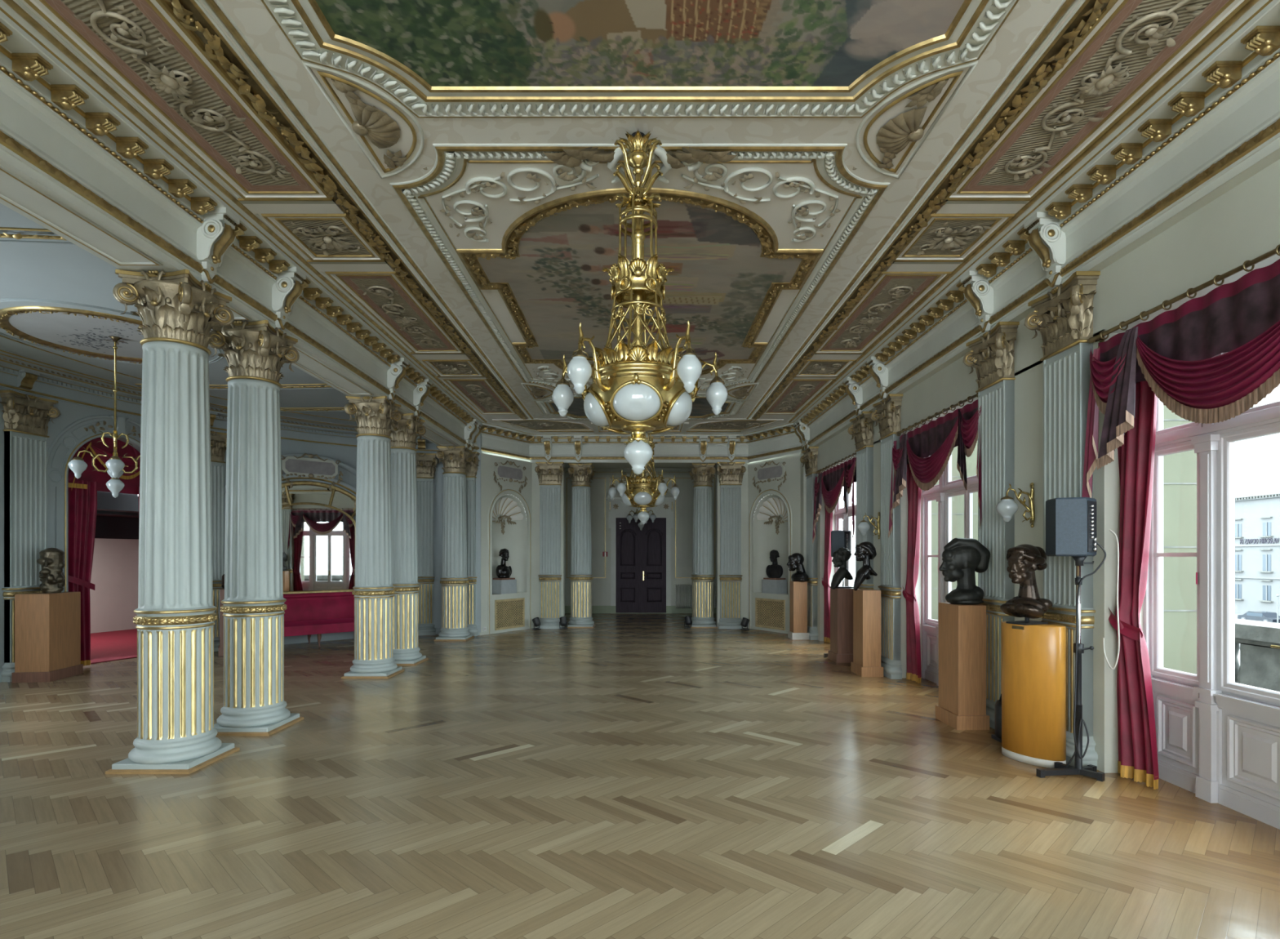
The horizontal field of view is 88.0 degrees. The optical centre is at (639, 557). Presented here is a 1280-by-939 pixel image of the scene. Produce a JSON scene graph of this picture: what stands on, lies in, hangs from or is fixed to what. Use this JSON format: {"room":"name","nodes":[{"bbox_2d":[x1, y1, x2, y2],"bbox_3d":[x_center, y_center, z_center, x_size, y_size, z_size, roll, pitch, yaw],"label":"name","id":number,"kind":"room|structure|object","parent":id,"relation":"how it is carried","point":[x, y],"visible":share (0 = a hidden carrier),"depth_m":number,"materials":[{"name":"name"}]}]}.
{"room":"historic interior","nodes":[
{"label":"historic interior","id":0,"kind":"room"},
{"bbox_2d":[0,203,356,426],"bbox_3d":[-5.954,-2.590,7.650,4.708,0.080,12.500,0,0,0],"label":"ceiling","id":1,"kind":"structure","parent":0,"point":[66,273],"depth_m":6.48,"materials":[{"name":"paint"}]},
{"bbox_2d":[0,306,144,364],"bbox_3d":[-6.160,-2.522,7.660,1.898,0.057,1.898,0,0,-13],"label":"ceiling medallion","id":2,"kind":"object","parent":1,"relation":"attached to","point":[80,331],"visible":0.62,"depth_m":7.39,"materials":[{"name":"grey paint"}]},
{"bbox_2d":[67,335,140,497],"bbox_3d":[-6.070,-1.620,7.660,0.637,1.860,0.637,0,0,7],"label":"chandelier","id":3,"kind":"object","parent":1,"relation":"hanging from","point":[115,466],"visible":0.91,"depth_m":7.59,"materials":[{"name":"gold metal"}]},
{"bbox_2d":[0,386,482,682],"bbox_3d":[-8.237,-0.550,8.554,9.914,4.300,14.186,0,0,0],"label":"wall","id":4,"kind":"structure","parent":0,"point":[68,415],"depth_m":13.19,"materials":[{"name":"paint"}]},
{"bbox_2d":[0,389,61,681],"bbox_3d":[-8.093,-0.275,8.784,0.212,3.749,0.684,0,0,8],"label":"pilaster","id":5,"kind":"object","parent":4,"relation":"attached to","point":[26,418],"visible":0.71,"depth_m":8.70,"materials":[{"name":"paint"}]},
{"bbox_2d":[47,414,141,591],"bbox_3d":[-7.888,-0.270,10.018,0.140,3.740,1.980,0,0,17],"label":"archway","id":6,"kind":"object","parent":4,"relation":"attached to","point":[78,433],"visible":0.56,"depth_m":9.48,"materials":[{"name":"paint"}]},
{"bbox_2d":[68,480,97,665],"bbox_3d":[-8.117,0.228,9.618,0.120,2.695,0.460,0,0,17],"label":"door curtain","id":7,"kind":"object","parent":6,"relation":"hanging from","point":[82,503],"visible":0.56,"depth_m":9.65,"materials":[{"name":"red fabric"}]},
{"bbox_2d":[68,436,140,494],"bbox_3d":[-8.006,-1.384,10.054,0.173,0.868,1.360,0,0,17],"label":"valance","id":8,"kind":"object","parent":4,"relation":"attached to","point":[131,481],"visible":0.48,"depth_m":9.97,"materials":[{"name":"red fabric"}]},
{"bbox_2d":[0,226,357,426],"bbox_3d":[-5.875,-2.535,8.059,4.263,0.057,10.972,0,0,0],"label":"trim","id":9,"kind":"structure","parent":4,"relation":"attached to","point":[18,236],"depth_m":8.33,"materials":[{"name":"paint"}]},
{"bbox_2d":[210,431,226,651],"bbox_3d":[-7.297,-0.275,11.247,0.212,3.749,0.684,0,0,29],"label":"pilaster","id":10,"kind":"object","parent":4,"relation":"attached to","point":[218,440],"visible":0.3,"depth_m":11.36,"materials":[{"name":"paint"}]},
{"bbox_2d":[0,353,438,453],"bbox_3d":[-6.479,-2.345,8.389,3.575,0.410,11.784,0,0,11],"label":"crown molding","id":11,"kind":"structure","parent":4,"relation":"attached to","point":[16,374],"depth_m":9.79,"materials":[{"name":"paint"}]},
{"bbox_2d":[224,453,356,644],"bbox_3d":[-6.281,-0.174,12.556,2.968,3.548,0.235,0,0,-44],"label":"archway","id":12,"kind":"object","parent":4,"relation":"attached to","point":[342,635],"visible":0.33,"depth_m":12.67,"materials":[{"name":"paint"}]},
{"bbox_2d":[280,453,342,490],"bbox_3d":[-6.190,-1.617,12.462,1.165,0.681,0.059,0,0,-44],"label":"cartouche","id":13,"kind":"object","parent":12,"relation":"attached to","point":[312,467],"visible":0.9,"depth_m":12.46,"materials":[{"name":"grey paint"}]},
{"bbox_2d":[281,480,355,594],"bbox_3d":[-6.215,-0.344,12.488,2.302,2.189,0.125,0,0,-44],"label":"mirror","id":14,"kind":"object","parent":12,"relation":"attached to","point":[319,522],"visible":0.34,"depth_m":12.58,"materials":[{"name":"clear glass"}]},
{"bbox_2d":[416,453,438,635],"bbox_3d":[-4.497,-0.275,13.631,0.684,3.749,0.212,0,0,-15],"label":"pilaster","id":15,"kind":"object","parent":4,"relation":"attached to","point":[426,463],"visible":0.7,"depth_m":13.65,"materials":[{"name":"paint"}]},
{"bbox_2d":[471,421,801,462],"bbox_3d":[-0.045,-2.457,14.200,6.791,0.618,1.564,0,0,0],"label":"crown molding","id":16,"kind":"structure","parent":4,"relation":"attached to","point":[779,440],"depth_m":14.86,"materials":[{"name":"paint"}]},
{"bbox_2d":[479,453,533,635],"bbox_3d":[-3.008,-0.280,14.405,0.370,3.760,1.646,0,0,31],"label":"wall","id":17,"kind":"structure","parent":0,"point":[517,538],"depth_m":14.51,"materials":[{"name":"paint"}]},
{"bbox_2d":[465,451,480,635],"bbox_3d":[-3.605,-0.275,13.512,0.684,3.749,0.212,0,0,0],"label":"pilaster","id":18,"kind":"object","parent":17,"relation":"attached to","point":[471,472],"visible":0.31,"depth_m":13.52,"materials":[{"name":"paint"}]},
{"bbox_2d":[494,597,524,630],"bbox_3d":[-2.820,1.220,14.388,0.023,0.648,0.928,0,0,31],"label":"air vent","id":19,"kind":"object","parent":17,"relation":"in","point":[509,613],"visible":1,"depth_m":14.37,"materials":[{"name":"gold"}]},
{"bbox_2d":[0,0,1260,433],"bbox_3d":[0.000,-2.808,4.650,7.000,0.104,21.300,0,0,0],"label":"ceiling","id":20,"kind":"structure","parent":0,"point":[252,18],"depth_m":4.32,"materials":[{"name":"paint"}]},
{"bbox_2d":[23,0,333,199],"bbox_3d":[-2.690,-2.735,3.790,0.690,0.070,2.560,0,0,0],"label":"ceiling panel","id":21,"kind":"object","parent":20,"relation":"attached to","point":[153,46],"visible":1,"depth_m":3.87,"materials":[{"name":"paint"}]},
{"bbox_2d":[2,0,534,422],"bbox_3d":[-2.617,-2.740,3.725,1.056,0.077,19.450,0,0,0],"label":"trim","id":22,"kind":"structure","parent":20,"relation":"attached to","point":[195,18],"depth_m":4.45,"materials":[{"name":"gold metal"}]},
{"bbox_2d":[261,213,386,261],"bbox_3d":[-2.690,-2.737,5.705,0.690,0.060,0.830,0,0,0],"label":"ceiling panel","id":23,"kind":"object","parent":20,"relation":"attached to","point":[319,237],"visible":0.99,"depth_m":5.67,"materials":[{"name":"paint"}]},
{"bbox_2d":[302,60,424,178],"bbox_3d":[-1.638,-2.726,4.235,0.474,0.070,1.132,0,0,0],"label":"shell ornament","id":24,"kind":"object","parent":20,"relation":"attached to","point":[390,137],"visible":1,"depth_m":4.14,"materials":[{"name":"paint"}]},
{"bbox_2d":[324,271,464,353],"bbox_3d":[-2.690,-2.735,7.620,0.690,0.070,2.520,0,0,0],"label":"ceiling panel","id":25,"kind":"object","parent":20,"relation":"attached to","point":[420,332],"visible":0.99,"depth_m":7.34,"materials":[{"name":"paint"}]},
{"bbox_2d":[422,359,484,376],"bbox_3d":[-2.690,-2.737,9.605,0.690,0.060,0.830,0,0,0],"label":"ceiling panel","id":26,"kind":"object","parent":20,"relation":"attached to","point":[442,367],"visible":1,"depth_m":9.57,"materials":[{"name":"paint"}]},
{"bbox_2d":[443,378,516,413],"bbox_3d":[-2.690,-2.735,11.415,0.690,0.070,2.450,0,0,0],"label":"ceiling panel","id":27,"kind":"object","parent":20,"relation":"attached to","point":[482,395],"visible":1,"depth_m":11.21,"materials":[{"name":"paint"}]},
{"bbox_2d":[422,164,599,241],"bbox_3d":[-0.939,-2.741,5.179,1.293,0.040,1.119,0,0,0],"label":"relief","id":28,"kind":"object","parent":20,"relation":"attached to","point":[566,176],"visible":0.98,"depth_m":4.92,"materials":[{"name":"paint"}]},
{"bbox_2d":[492,418,593,431],"bbox_3d":[-1.971,-2.741,13.782,1.964,0.037,1.180,0,0,0],"label":"ceiling panel","id":29,"kind":"object","parent":20,"relation":"attached to","point":[535,425],"visible":1,"depth_m":13.74,"materials":[{"name":"paint"}]},
{"bbox_2d":[237,197,1030,378],"bbox_3d":[-0.045,-2.748,7.629,6.070,0.024,5.119,0,0,0],"label":"trim","id":30,"kind":"structure","parent":20,"relation":"attached to","point":[255,206],"depth_m":5.26,"materials":[{"name":"paint"}]},
{"bbox_2d":[477,200,801,370],"bbox_3d":[0.000,-2.748,7.617,2.992,0.001,5.106,0,0,0],"label":"painting","id":31,"kind":"object","parent":20,"relation":"attached to","point":[719,282],"visible":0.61,"depth_m":6.45,"materials":[{"name":"paint"}]},
{"bbox_2d":[315,0,964,86],"bbox_3d":[0.000,-2.753,3.039,3.235,0.001,1.679,0,0,0],"label":"painting","id":32,"kind":"object","parent":20,"relation":"attached to","point":[446,42],"visible":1,"depth_m":3.50,"materials":[{"name":"paint"}]},
{"bbox_2d":[389,143,890,390],"bbox_3d":[0.000,-2.736,7.620,3.684,0.048,6.424,0,0,0],"label":"trim","id":33,"kind":"structure","parent":20,"relation":"attached to","point":[495,304],"depth_m":5.19,"materials":[{"name":"paint"}]},
{"bbox_2d":[261,0,1018,117],"bbox_3d":[0.000,-2.739,0.790,3.742,0.043,6.692,0,0,0],"label":"trim","id":34,"kind":"structure","parent":20,"relation":"attached to","point":[303,23],"depth_m":3.87,"materials":[{"name":"paint"}]},
{"bbox_2d":[551,128,728,474],"bbox_3d":[0.039,-1.654,4.344,1.145,2.222,1.196,0,0,-15],"label":"chandelier","id":35,"kind":"object","parent":20,"relation":"hanging from","point":[636,389],"visible":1,"depth_m":4.18,"materials":[{"name":"gold metal"}]},
{"bbox_2d":[542,142,737,183],"bbox_3d":[0.003,-2.731,4.595,1.310,0.109,0.466,0,0,0],"label":"cartouche","id":36,"kind":"object","parent":20,"relation":"attached to","point":[694,158],"visible":0.87,"depth_m":4.45,"materials":[{"name":"paint"}]},
{"bbox_2d":[533,393,746,419],"bbox_3d":[0.000,-2.739,12.130,3.712,0.043,2.052,0,0,0],"label":"trim","id":37,"kind":"structure","parent":20,"relation":"attached to","point":[545,406],"depth_m":12.21,"materials":[{"name":"paint"}]},
{"bbox_2d":[551,397,728,416],"bbox_3d":[0.000,-2.753,12.125,3.220,0.001,1.528,0,0,0],"label":"painting","id":38,"kind":"object","parent":20,"relation":"attached to","point":[701,406],"visible":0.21,"depth_m":12.18,"materials":[{"name":"paint"}]},
{"bbox_2d":[608,433,679,524],"bbox_3d":[0.006,-1.654,10.919,1.145,2.222,1.196,0,0,21],"label":"chandelier","id":39,"kind":"object","parent":20,"relation":"hanging from","point":[643,492],"visible":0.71,"depth_m":10.67,"materials":[{"name":"gold metal"}]},
{"bbox_2d":[686,418,783,431],"bbox_3d":[1.929,-2.741,13.782,1.882,0.037,1.180,0,0,0],"label":"ceiling panel","id":40,"kind":"object","parent":20,"relation":"attached to","point":[717,425],"visible":1,"depth_m":13.76,"materials":[{"name":"paint"}]},
{"bbox_2d":[680,163,857,241],"bbox_3d":[0.939,-2.741,5.179,1.293,0.040,1.119,0,0,0],"label":"relief","id":41,"kind":"object","parent":20,"relation":"attached to","point":[710,176],"visible":1,"depth_m":4.92,"materials":[{"name":"paint"}]},
{"bbox_2d":[762,378,835,413],"bbox_3d":[2.660,-2.735,11.415,0.690,0.070,2.450,0,0,0],"label":"ceiling panel","id":42,"kind":"object","parent":20,"relation":"attached to","point":[795,396],"visible":1,"depth_m":11.21,"materials":[{"name":"paint"}]},
{"bbox_2d":[795,359,856,376],"bbox_3d":[2.660,-2.737,9.605,0.690,0.060,0.830,0,0,0],"label":"ceiling panel","id":43,"kind":"object","parent":20,"relation":"attached to","point":[812,367],"visible":1,"depth_m":9.57,"materials":[{"name":"paint"}]},
{"bbox_2d":[813,271,952,353],"bbox_3d":[2.660,-2.735,7.620,0.690,0.070,2.520,0,0,0],"label":"ceiling panel","id":44,"kind":"object","parent":20,"relation":"attached to","point":[885,304],"visible":1,"depth_m":7.34,"materials":[{"name":"paint"}]},
{"bbox_2d":[855,60,977,178],"bbox_3d":[1.638,-2.726,4.235,0.474,0.070,1.132,0,0,0],"label":"shell ornament","id":45,"kind":"object","parent":20,"relation":"attached to","point":[889,137],"visible":1,"depth_m":4.15,"materials":[{"name":"paint"}]},
{"bbox_2d":[892,213,1014,261],"bbox_3d":[2.660,-2.737,5.705,0.690,0.060,0.830,0,0,0],"label":"ceiling panel","id":46,"kind":"object","parent":20,"relation":"attached to","point":[946,237],"visible":1,"depth_m":5.68,"materials":[{"name":"paint"}]},
{"bbox_2d":[745,0,1258,422],"bbox_3d":[2.572,-2.740,3.725,0.966,0.077,19.450,0,0,0],"label":"trim","id":47,"kind":"structure","parent":20,"relation":"attached to","point":[1081,20],"depth_m":4.48,"materials":[{"name":"gold metal"}]},
{"bbox_2d":[944,0,1249,199],"bbox_3d":[2.660,-2.735,3.790,0.690,0.070,2.560,0,0,0],"label":"ceiling panel","id":48,"kind":"object","parent":20,"relation":"attached to","point":[1128,36],"visible":1,"depth_m":3.87,"materials":[{"name":"paint"}]},
{"bbox_2d":[0,613,1279,938],"bbox_3d":[-4.569,1.654,6.600,16.939,0.132,25.600,0,0,0],"label":"floor","id":49,"kind":"structure","parent":0,"point":[628,775],"depth_m":4.10,"materials":[{"name":"brown wood"}]},
{"bbox_2d":[11,591,83,683],"bbox_3d":[-7.855,1.035,8.800,0.430,1.130,0.640,0,0,-9],"label":"pedestal","id":50,"kind":"object","parent":49,"relation":"on","point":[47,626],"visible":0.87,"depth_m":8.53,"materials":[{"name":"brown wood"}]},
{"bbox_2d":[36,547,65,593],"bbox_3d":[-7.833,0.203,8.801,0.260,0.668,0.311,0,0,-11],"label":"bust","id":51,"kind":"object","parent":50,"relation":"on","point":[51,575],"visible":0.91,"depth_m":8.75,"materials":[{"name":"brown metal"}]},
{"bbox_2d":[105,269,239,773],"bbox_3d":[-3.640,-0.273,5.200,0.692,3.746,0.692,0,0,0],"label":"column","id":52,"kind":"structure","parent":49,"relation":"on","point":[176,733],"depth_m":5.01,"materials":[{"name":"grey paint"}]},
{"bbox_2d":[0,158,460,446],"bbox_3d":[-3.663,-2.494,7.760,0.434,0.712,11.720,0,0,0],"label":"beam","id":53,"kind":"structure","parent":52,"relation":"on","point":[20,193],"depth_m":4.47,"materials":[{"name":"paint"}]},
{"bbox_2d":[0,0,483,450],"bbox_3d":[-3.297,-2.457,3.750,0.285,0.618,19.500,0,0,0],"label":"crown molding","id":54,"kind":"structure","parent":53,"relation":"attached to","point":[59,127],"depth_m":4.74,"materials":[{"name":"paint"}]},
{"bbox_2d":[208,320,303,735],"bbox_3d":[-3.640,-0.273,6.250,0.692,3.746,0.692,0,0,0],"label":"column","id":55,"kind":"structure","parent":49,"relation":"on","point":[254,606],"depth_m":6.06,"materials":[{"name":"paint"}]},
{"bbox_2d":[283,591,354,647],"bbox_3d":[-5.941,1.133,12.059,2.250,0.946,0.708,0,0,-44],"label":"sofa","id":56,"kind":"object","parent":49,"relation":"on","point":[312,613],"visible":0.39,"depth_m":12.16,"materials":[{"name":"fabric"}]},
{"bbox_2d":[341,395,404,678],"bbox_3d":[-3.640,-0.273,9.060,0.692,3.746,0.692,0,0,0],"label":"column","id":57,"kind":"structure","parent":49,"relation":"on","point":[373,593],"depth_m":8.87,"materials":[{"name":"paint"}]},
{"bbox_2d":[390,413,428,665],"bbox_3d":[-3.640,-0.273,10.100,0.692,3.746,0.692,0,0,0],"label":"column","id":58,"kind":"structure","parent":49,"relation":"on","point":[403,443],"depth_m":9.91,"materials":[{"name":"paint"}]},
{"bbox_2d":[434,445,474,640],"bbox_3d":[-3.640,-0.273,13.000,0.692,3.746,0.692,0,0,0],"label":"column","id":59,"kind":"structure","parent":49,"relation":"on","point":[454,581],"depth_m":12.80,"materials":[{"name":"paint"}]},
{"bbox_2d":[566,462,595,627],"bbox_3d":[-1.360,-0.273,15.330,0.692,3.746,0.692,0,0,0],"label":"column","id":60,"kind":"structure","parent":49,"relation":"on","point":[580,578],"depth_m":15.13,"materials":[{"name":"paint"}]},
{"bbox_2d":[688,462,717,627],"bbox_3d":[1.455,-0.273,15.330,0.692,3.746,0.692,0,0,0],"label":"column","id":61,"kind":"structure","parent":49,"relation":"on","point":[702,578],"depth_m":15.13,"materials":[{"name":"paint"}]},
{"bbox_2d":[787,581,808,639],"bbox_3d":[3.135,1.035,13.100,0.330,1.130,0.380,0,0,0],"label":"pedestal","id":62,"kind":"object","parent":49,"relation":"on","point":[798,590],"visible":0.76,"depth_m":12.94,"materials":[{"name":"brown wood"}]},
{"bbox_2d":[827,587,853,662],"bbox_3d":[3.135,1.035,10.285,0.300,1.130,0.440,0,0,0],"label":"pedestal","id":63,"kind":"object","parent":49,"relation":"on","point":[841,651],"visible":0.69,"depth_m":10.09,"materials":[{"name":"brown wood"}]},
{"bbox_2d":[850,588,883,676],"bbox_3d":[3.118,1.020,9.100,0.295,1.160,0.450,0,0,0],"label":"pedestal","id":64,"kind":"object","parent":49,"relation":"on","point":[866,662],"visible":1,"depth_m":8.90,"materials":[{"name":"brown wood"}]},
{"bbox_2d":[853,541,877,591],"bbox_3d":[3.104,0.118,9.121,0.326,0.676,0.215,0,0,-3],"label":"bust","id":65,"kind":"object","parent":64,"relation":"on","point":[865,551],"visible":1,"depth_m":9.06,"materials":[{"name":"black metal"}]},
{"bbox_2d":[935,602,989,729],"bbox_3d":[3.095,1.022,6.375,0.303,1.155,0.454,0,0,0],"label":"pedestal","id":66,"kind":"object","parent":49,"relation":"on","point":[962,705],"visible":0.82,"depth_m":6.17,"materials":[{"name":"brown wood"}]},
{"bbox_2d":[938,537,990,604],"bbox_3d":[3.122,0.135,6.380,0.468,0.649,0.294,0,0,3],"label":"bust","id":67,"kind":"object","parent":66,"relation":"on","point":[961,557],"visible":0.98,"depth_m":6.30,"materials":[{"name":"brown metal"}]},
{"bbox_2d":[1001,621,1066,768],"bbox_3d":[3.104,1.062,5.238,0.278,1.076,0.490,0,0,-27],"label":"pedestal","id":68,"kind":"object","parent":49,"relation":"on","point":[1033,656],"visible":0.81,"depth_m":5.10,"materials":[{"name":"orange paint"}]},
{"bbox_2d":[1000,543,1053,625],"bbox_3d":[3.066,0.208,5.258,0.378,0.631,0.331,0,0,-28],"label":"bust","id":69,"kind":"object","parent":68,"relation":"on","point":[1024,559],"visible":1,"depth_m":5.18,"materials":[{"name":"brown metal"}]},
{"bbox_2d":[1035,565,1104,781],"bbox_3d":[3.147,0.820,4.893,0.457,1.560,0.260,0,0,12],"label":"speaker stand","id":70,"kind":"object","parent":49,"relation":"on","point":[1091,771],"visible":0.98,"depth_m":4.85,"materials":[{"name":"black metal"}]},
{"bbox_2d":[1045,497,1097,565],"bbox_3d":[3.180,-0.188,4.869,0.320,0.495,0.251,0,0,0],"label":"loudspeaker","id":71,"kind":"object","parent":70,"relation":"on","point":[1071,522],"visible":1,"depth_m":4.79,"materials":[{"name":"black plastic"}]},
{"bbox_2d":[1044,541,1106,768],"bbox_3d":[3.212,0.740,4.887,0.373,1.727,0.153,0,0,44],"label":"cable","id":72,"kind":"object","parent":71,"relation":"hanging from","point":[1098,544],"visible":0.84,"depth_m":4.84,"materials":[{"name":"black plastic"}]},
{"bbox_2d":[532,462,747,627],"bbox_3d":[0.015,-0.650,17.100,4.970,4.500,4.200,0,0,0],"label":"wall","id":73,"kind":"structure","parent":0,"point":[682,533],"depth_m":19.00,"materials":[{"name":"paint"}]},
{"bbox_2d":[533,462,564,628],"bbox_3d":[-2.030,-0.275,14.923,0.684,3.749,0.212,0,0,0],"label":"pilaster","id":74,"kind":"object","parent":73,"relation":"attached to","point":[549,473],"visible":1,"depth_m":14.93,"materials":[{"name":"paint"}]},
{"bbox_2d":[605,483,674,613],"bbox_3d":[0.030,-0.275,18.900,2.000,3.750,0.200,0,0,0],"label":"door","id":75,"kind":"structure","parent":73,"relation":"in","point":[641,560],"depth_m":18.96,"materials":[{"name":"paint"}]},
{"bbox_2d":[715,462,746,628],"bbox_3d":[2.050,-0.275,14.923,0.684,3.749,0.212,0,0,0],"label":"pilaster","id":76,"kind":"object","parent":73,"relation":"attached to","point":[730,473],"visible":0.99,"depth_m":14.93,"materials":[{"name":"paint"}]},
{"bbox_2d":[747,453,800,633],"bbox_3d":[3.008,-0.280,14.405,0.370,3.760,1.646,0,0,-31],"label":"wall","id":77,"kind":"structure","parent":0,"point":[762,538],"depth_m":14.60,"materials":[{"name":"paint"}]},
{"bbox_2d":[755,597,785,630],"bbox_3d":[2.820,1.220,14.388,0.023,0.648,0.928,0,0,-31],"label":"grille","id":78,"kind":"object","parent":77,"relation":"attached to","point":[770,613],"visible":1,"depth_m":14.37,"materials":[{"name":"gold"}]},
{"bbox_2d":[800,147,1279,773],"bbox_3d":[3.580,-0.650,4.490,0.560,4.500,20.980,0,0,0],"label":"wall","id":79,"kind":"structure","parent":0,"point":[1237,222],"depth_m":4.92,"materials":[{"name":"paint"}]},
{"bbox_2d":[800,446,818,639],"bbox_3d":[3.343,-0.275,13.100,0.212,3.749,0.684,0,0,0],"label":"pilaster","id":80,"kind":"object","parent":79,"relation":"attached to","point":[809,459],"visible":0.84,"depth_m":12.92,"materials":[{"name":"paint"}]},
{"bbox_2d":[822,490,832,643],"bbox_3d":[3.543,0.009,12.542,0.145,3.177,0.486,0,0,0],"label":"curtain","id":81,"kind":"object","parent":79,"relation":"hanging from","point":[828,516],"visible":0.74,"depth_m":12.50,"materials":[{"name":"red fabric"}]},
{"bbox_2d":[812,457,856,543],"bbox_3d":[3.353,-0.928,11.550,0.164,1.354,2.400,0,0,0],"label":"valance","id":82,"kind":"object","parent":79,"relation":"attached to","point":[844,474],"visible":1,"depth_m":11.43,"materials":[{"name":"fabric"}]},
{"bbox_2d":[834,488,856,586],"bbox_3d":[3.781,-0.035,11.550,0.157,3.270,2.260,0,0,0],"label":"window","id":83,"kind":"structure","parent":79,"relation":"in","point":[840,513],"depth_m":12.07,"materials":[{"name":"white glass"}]},
{"bbox_2d":[847,411,874,589],"bbox_3d":[3.343,-0.275,10.020,0.212,3.749,0.684,0,0,0],"label":"pilaster","id":84,"kind":"object","parent":79,"relation":"attached to","point":[862,426],"visible":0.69,"depth_m":9.85,"materials":[{"name":"paint"}]},
{"bbox_2d":[871,393,902,679],"bbox_3d":[3.343,-0.275,8.990,0.212,3.749,0.684,0,0,0],"label":"pilaster","id":85,"kind":"object","parent":79,"relation":"attached to","point":[886,413],"visible":0.96,"depth_m":8.89,"materials":[{"name":"paint"}]},
{"bbox_2d":[902,462,921,683],"bbox_3d":[3.543,0.009,8.642,0.145,3.177,0.486,0,0,0],"label":"curtain","id":86,"kind":"object","parent":79,"relation":"hanging from","point":[913,673],"visible":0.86,"depth_m":8.59,"materials":[{"name":"red fabric"}]},
{"bbox_2d":[888,399,981,537],"bbox_3d":[3.353,-0.928,7.660,0.164,1.354,2.380,0,0,0],"label":"valance","id":87,"kind":"object","parent":79,"relation":"attached to","point":[935,440],"visible":0.98,"depth_m":7.55,"materials":[{"name":"fabric"}]},
{"bbox_2d":[920,454,977,685],"bbox_3d":[3.781,-0.035,7.660,0.157,3.270,2.240,0,0,0],"label":"window","id":88,"kind":"structure","parent":79,"relation":"in","point":[943,493],"depth_m":8.38,"materials":[{"name":"white wood"}]},
{"bbox_2d":[963,321,1019,728],"bbox_3d":[3.343,-0.275,6.330,0.212,3.749,0.684,0,0,0],"label":"pilaster","id":89,"kind":"object","parent":79,"relation":"attached to","point":[992,354],"visible":0.86,"depth_m":6.24,"materials":[{"name":"paint"}]},
{"bbox_2d":[995,482,1035,527],"bbox_3d":[3.292,-0.460,5.800,0.327,0.396,0.174,0,0,0],"label":"wall lamp","id":90,"kind":"object","parent":79,"relation":"attached to","point":[1006,508],"visible":1,"depth_m":5.79,"materials":[{"name":"white glass"}]},
{"bbox_2d":[791,0,1279,450],"bbox_3d":[3.208,-2.457,3.758,0.285,0.618,19.517,0,0,0],"label":"crown molding","id":91,"kind":"structure","parent":79,"relation":"attached to","point":[1219,117],"depth_m":4.62,"materials":[{"name":"paint"}]},
{"bbox_2d":[1023,271,1100,766],"bbox_3d":[3.343,-0.275,5.270,0.212,3.749,0.684,0,0,0],"label":"pilaster","id":92,"kind":"object","parent":79,"relation":"attached to","point":[1063,316],"visible":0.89,"depth_m":5.16,"materials":[{"name":"paint"}]},
{"bbox_2d":[1108,380,1159,789],"bbox_3d":[3.543,0.009,4.782,0.145,3.177,0.486,0,0,0],"label":"curtain","id":93,"kind":"object","parent":79,"relation":"hanging from","point":[1137,740],"visible":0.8,"depth_m":4.73,"materials":[{"name":"red fabric"}]},
{"bbox_2d":[1081,258,1279,497],"bbox_3d":[3.353,-0.928,3.790,0.164,1.354,2.400,0,0,0],"label":"valance","id":94,"kind":"object","parent":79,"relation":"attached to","point":[1173,351],"visible":0.98,"depth_m":4.03,"materials":[{"name":"fabric"}]},
{"bbox_2d":[1087,244,1279,354],"bbox_3d":[3.410,-1.590,3.790,0.096,0.190,2.437,0,0,0],"label":"curtain rod","id":95,"kind":"object","parent":79,"relation":"attached to","point":[1246,264],"visible":0.96,"depth_m":4.07,"materials":[{"name":"gold metal"}]},
{"bbox_2d":[1143,351,1279,829],"bbox_3d":[3.781,-0.035,3.790,0.157,3.270,2.260,0,0,0],"label":"window","id":96,"kind":"structure","parent":79,"relation":"in","point":[1218,736],"depth_m":4.33,"materials":[{"name":"white wood"}]},
{"label":"outside","id":97,"kind":"structure","parent":0,"visible":0},
{"bbox_2d":[841,583,1243,664],"bbox_3d":[68.650,7.700,65.000,122.700,0.400,250.000,0,0,0],"label":"street","id":98,"kind":"structure","parent":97,"point":[852,584],"depth_m":81.58,"materials":[{"name":"grey"}]},
{"bbox_2d":[1235,490,1279,616],"bbox_3d":[85.650,-0.350,92.250,12.700,15.900,75.500,0,0,0],"label":"building","id":99,"kind":"structure","parent":98,"relation":"on","point":[1257,515],"depth_m":85.66,"materials":[{"name":"paint"}]},
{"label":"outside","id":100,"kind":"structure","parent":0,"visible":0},
{"bbox_3d":[5.550,1.750,4.000,3.300,0.200,24.000,0,0,0],"label":"terrace","id":101,"kind":"object","parent":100,"visible":0},
{"bbox_2d":[931,440,977,619],"bbox_3d":[4.378,-0.675,9.620,0.865,4.650,0.768,0,0,0],"label":"pier","id":102,"kind":"structure","parent":101,"relation":"on","point":[957,502],"depth_m":9.24,"materials":[{"name":"paint"}]},
{"bbox_2d":[1163,404,1196,674],"bbox_3d":[4.378,-0.675,5.820,0.865,4.650,0.808,0,0,0],"label":"window pane","id":103,"kind":"object","parent":101,"relation":"on","point":[1180,469],"visible":0.06,"depth_m":5.42,"materials":[{"name":"glass"}]},
{"bbox_2d":[1235,618,1279,691],"bbox_3d":[6.200,1.160,4.500,0.500,1.000,21.000,0,0,0],"label":"parapet","id":104,"kind":"object","parent":101,"relation":"on","point":[1259,666],"visible":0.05,"depth_m":6.43,"materials":[{"name":"stone"}]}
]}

